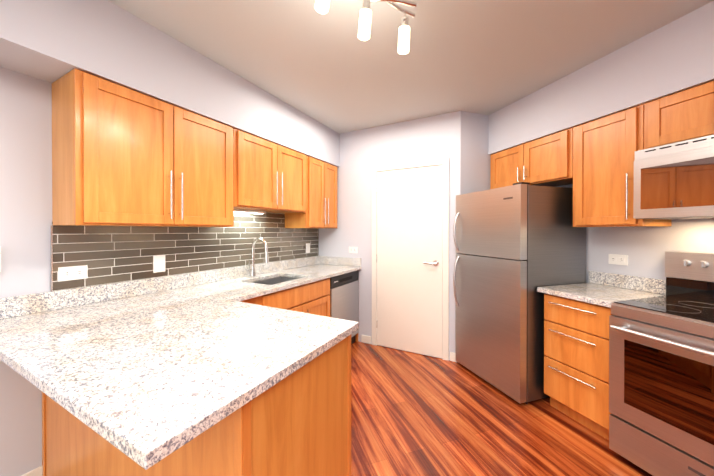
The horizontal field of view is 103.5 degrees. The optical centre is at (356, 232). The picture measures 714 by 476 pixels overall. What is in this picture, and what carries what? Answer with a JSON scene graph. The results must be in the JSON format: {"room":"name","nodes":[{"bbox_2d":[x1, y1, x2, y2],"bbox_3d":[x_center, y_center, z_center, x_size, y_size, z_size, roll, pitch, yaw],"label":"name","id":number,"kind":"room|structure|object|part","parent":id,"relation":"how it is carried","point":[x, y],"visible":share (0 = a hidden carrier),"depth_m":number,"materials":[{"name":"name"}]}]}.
{"room":"kitchen","nodes":[
{"label":"kitchen","id":0,"kind":"room"},
{"bbox_2d":[0,67,306,475],"bbox_3d":[-2.267,0.060,0.534,0.120,2.556,7.466,0,0,28],"label":"wall","id":1,"kind":"structure","parent":0,"point":[25,162],"depth_m":1.45,"materials":[{"name":"white paint"}]},
{"bbox_2d":[21,465,42,475],"bbox_3d":[-2.539,1.296,-0.110,0.012,0.090,3.660,0,0,28],"label":"baseboard","id":2,"kind":"structure","parent":1,"relation":"attached to","point":[37,471],"depth_m":1.48,"materials":[{"name":"white paint"}]},
{"bbox_2d":[52,68,239,226],"bbox_3d":[-1.301,-0.425,1.858,0.329,0.772,0.911,0,0,28],"label":"upper cabinet","id":3,"kind":"object","parent":1,"relation":"attached to","point":[123,156],"depth_m":1.60,"materials":[{"name":"brown wood"}]},
{"bbox_2d":[50,212,318,290],"bbox_3d":[-1.084,0.055,2.608,0.010,0.518,2.450,0,0,28],"label":"tile backsplash","id":4,"kind":"structure","parent":1,"relation":"attached to","point":[110,254],"depth_m":2.06,"materials":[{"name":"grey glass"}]},
{"bbox_2d":[58,265,87,281],"bbox_3d":[-1.613,0.232,1.602,0.009,0.078,0.122,0,0,28],"label":"outlet","id":5,"kind":"object","parent":4,"relation":"attached to","point":[72,273],"visible":1,"depth_m":1.60,"materials":[{"name":"white plastic"}]},
{"bbox_2d":[153,255,164,272],"bbox_3d":[-1.401,0.222,1.998,0.009,0.122,0.078,0,0,28],"label":"light switch","id":6,"kind":"object","parent":4,"relation":"attached to","point":[158,263],"visible":1,"depth_m":1.99,"materials":[{"name":"white plastic"}]},
{"bbox_2d":[306,243,309,252],"bbox_3d":[-0.605,0.197,3.488,0.009,0.122,0.078,0,0,28],"label":"outlet","id":7,"kind":"object","parent":4,"relation":"attached to","point":[307,247],"visible":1,"depth_m":3.48,"materials":[{"name":"white plastic"}]},
{"bbox_2d":[240,130,307,215],"bbox_3d":[-0.875,-0.510,2.657,0.329,0.610,0.895,0,0,28],"label":"upper cabinet","id":8,"kind":"object","parent":1,"relation":"attached to","point":[273,177],"depth_m":2.53,"materials":[{"name":"brown wood"}]},
{"bbox_2d":[234,209,265,213],"bbox_3d":[-1.019,-0.189,2.539,0.070,0.026,0.460,0,0,28],"label":"under-cabinet light","id":9,"kind":"object","parent":8,"relation":"attached to","point":[249,211],"visible":0.58,"depth_m":2.55,"materials":[{"name":"white plastic"}]},
{"bbox_2d":[285,156,336,227],"bbox_3d":[-0.518,-0.433,3.324,0.329,0.772,0.611,0,0,28],"label":"upper cabinet","id":10,"kind":"object","parent":1,"relation":"attached to","point":[322,176],"depth_m":3.17,"materials":[{"name":"brown wood"}]},
{"bbox_2d":[0,0,338,166],"bbox_3d":[-1.696,-1.015,1.120,0.330,0.412,5.646,0,0,28],"label":"soffit","id":11,"kind":"structure","parent":0,"point":[50,41],"depth_m":1.62,"materials":[{"name":"white paint"}]},
{"bbox_2d":[319,111,460,359],"bbox_3d":[0.297,0.045,3.329,1.769,2.556,0.120,0,0,28],"label":"wall","id":12,"kind":"structure","parent":0,"point":[362,152],"depth_m":3.33,"materials":[{"name":"white paint"}]},
{"bbox_2d":[349,247,357,252],"bbox_3d":[-0.046,0.216,3.439,0.122,0.078,0.009,0,0,28],"label":"outlet","id":13,"kind":"object","parent":12,"relation":"attached to","point":[353,249],"visible":1,"depth_m":3.44,"materials":[{"name":"white plastic"}]},
{"bbox_2d":[361,335,458,362],"bbox_3d":[0.551,1.279,3.126,1.124,0.090,0.012,0,0,28],"label":"baseboard","id":14,"kind":"structure","parent":12,"relation":"attached to","point":[365,339],"depth_m":3.33,"materials":[{"name":"white paint"}]},
{"bbox_2d":[372,158,448,360],"bbox_3d":[0.551,0.278,3.090,0.875,2.092,0.062,0,0,28],"label":"door","id":15,"kind":"structure","parent":12,"relation":"attached to","point":[410,246],"depth_m":3.09,"materials":[{"name":"white paint"}]},
{"bbox_2d":[108,0,713,133],"bbox_3d":[1.685,-1.263,-0.374,8.300,0.100,9.600,0,0,28],"label":"ceiling","id":16,"kind":"structure","parent":0,"point":[330,69],"depth_m":1.85,"materials":[{"name":"white paint"}]},
{"bbox_2d":[315,0,416,53],"bbox_3d":[-0.023,-1.078,1.234,0.420,0.287,0.737,0,0,28],"label":"track light","id":17,"kind":"object","parent":16,"relation":"attached to","point":[322,7],"visible":1,"depth_m":1.35,"materials":[{"name":"silver metal"}]},
{"bbox_2d":[460,111,489,194],"bbox_3d":[1.378,0.047,3.033,0.735,2.556,0.120,0,0,-19],"label":"wall","id":18,"kind":"structure","parent":0,"point":[474,166],"depth_m":2.91,"materials":[{"name":"white paint"}]},
{"bbox_2d":[351,341,652,475],"bbox_3d":[1.685,1.393,-0.360,8.300,0.100,9.600,0,0,28],"label":"floor","id":19,"kind":"structure","parent":0,"point":[414,414],"depth_m":1.90,"materials":[{"name":"laminate"}]},
{"bbox_2d":[42,278,329,475],"bbox_3d":[-0.963,0.892,2.177,0.630,0.872,1.867,0,0,28],"label":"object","id":20,"kind":"object","parent":19,"relation":"on","point":[65,438],"depth_m":1.46,"materials":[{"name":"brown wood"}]},
{"bbox_2d":[90,333,357,475],"bbox_3d":[-0.586,0.897,1.275,0.946,0.872,0.629,0,0,28],"label":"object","id":21,"kind":"object","parent":19,"relation":"on","point":[297,422],"depth_m":0.98,"materials":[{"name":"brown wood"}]},
{"bbox_2d":[0,296,358,469],"bbox_3d":[-0.601,0.442,1.155,0.913,0.035,0.894,0,0,28],"label":"countertop","id":22,"kind":"structure","parent":21,"relation":"on","point":[145,374],"depth_m":0.91,"materials":[{"name":"stone"}]},
{"bbox_2d":[0,256,360,351],"bbox_3d":[-0.870,0.385,2.338,0.642,0.136,2.728,0,0,28],"label":"countertop","id":23,"kind":"structure","parent":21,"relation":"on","point":[24,319],"depth_m":1.72,"materials":[{"name":"stone"}]},
{"bbox_2d":[248,237,268,276],"bbox_3d":[-0.911,0.232,2.588,0.227,0.368,0.096,0,0,28],"label":"faucet","id":24,"kind":"object","parent":23,"relation":"on","point":[252,270],"visible":1,"depth_m":2.62,"materials":[{"name":"silver metal"}]},
{"bbox_2d":[250,276,298,284],"bbox_3d":[-0.732,0.551,2.560,0.432,0.194,0.572,0,0,28],"label":"sink","id":25,"kind":"object","parent":23,"relation":"in","point":[275,280],"visible":0.15,"depth_m":2.81,"materials":[{"name":"silver metal"}]},
{"bbox_2d":[330,270,358,343],"bbox_3d":[-0.377,0.887,3.265,0.585,0.872,0.599,0,0,28],"label":"dishwasher","id":26,"kind":"object","parent":19,"relation":"on","point":[344,296],"visible":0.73,"depth_m":3.13,"materials":[{"name":"grey metal"}]},
{"bbox_2d":[453,182,585,403],"bbox_3d":[1.422,0.472,2.580,0.783,1.710,0.759,0,0,-19],"label":"fridge","id":27,"kind":"object","parent":19,"relation":"on","point":[556,247],"depth_m":2.27,"materials":[{"name":"grey metal"}]},
{"bbox_3d":[1.133,0.455,2.483,0.128,1.674,0.752,0,0,-22],"label":"fridge door","id":28,"kind":"part","parent":27,"relation":"part of","materials":[{"name":"silver metal"}]},
{"bbox_2d":[544,293,612,439],"bbox_3d":[1.760,0.893,2.017,0.715,0.873,0.720,0,0,28],"label":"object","id":29,"kind":"object","parent":19,"relation":"on","point":[576,360],"visible":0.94,"depth_m":1.78,"materials":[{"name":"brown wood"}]},
{"bbox_2d":[537,271,665,307],"bbox_3d":[1.738,0.389,2.018,0.767,0.133,0.771,0,0,28],"label":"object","id":30,"kind":"object","parent":29,"relation":"on","point":[603,289],"visible":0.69,"depth_m":1.73,"materials":[{"name":"stone"}]},
{"bbox_2d":[609,251,713,475],"bbox_3d":[1.885,0.731,1.406,0.689,1.205,0.759,0,0,-19],"label":"stove","id":31,"kind":"object","parent":19,"relation":"on","point":[661,384],"visible":1,"depth_m":1.49,"materials":[{"name":"silver metal"}]},
{"bbox_2d":[488,1,713,154],"bbox_3d":[2.211,-1.015,1.029,0.330,0.412,4.200,0,0,-19],"label":"soffit","id":32,"kind":"structure","parent":0,"point":[675,56],"depth_m":1.88,"materials":[{"name":"white paint"}]},
{"bbox_2d":[555,184,713,282],"bbox_3d":[2.735,0.062,0.182,0.120,2.556,6.250,0,0,-19],"label":"wall","id":33,"kind":"structure","parent":0,"point":[644,249],"depth_m":2.01,"materials":[{"name":"white paint"}]},
{"bbox_2d":[490,129,569,188],"bbox_3d":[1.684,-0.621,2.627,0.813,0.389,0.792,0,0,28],"label":"upper cabinet","id":34,"kind":"object","parent":33,"relation":"attached to","point":[544,161],"depth_m":2.47,"materials":[{"name":"brown wood"}]},
{"bbox_2d":[570,105,649,226],"bbox_3d":[1.748,-0.426,1.983,0.321,0.772,0.304,0,0,28],"label":"upper cabinet","id":35,"kind":"object","parent":33,"relation":"attached to","point":[592,162],"depth_m":1.96,"materials":[{"name":"brown wood"}]},
{"bbox_2d":[608,254,627,265],"bbox_3d":[2.001,0.209,2.160,0.009,0.078,0.122,0,0,-19],"label":"outlet","id":36,"kind":"object","parent":33,"relation":"attached to","point":[617,259],"visible":1,"depth_m":2.15,"materials":[{"name":"white plastic"}]},
{"bbox_2d":[642,81,713,149],"bbox_3d":[1.939,-0.658,1.416,0.566,0.302,0.535,0,0,28],"label":"upper cabinet","id":37,"kind":"object","parent":33,"relation":"attached to","point":[666,116],"depth_m":1.63,"materials":[{"name":"brown wood"}]},
{"bbox_2d":[633,135,713,219],"bbox_3d":[2.025,-0.289,1.447,0.416,0.419,0.758,0,0,-19],"label":"microwave","id":38,"kind":"object","parent":37,"relation":"attached to","point":[673,181],"visible":1,"depth_m":1.57,"materials":[{"name":"silver metal"}]}
]}

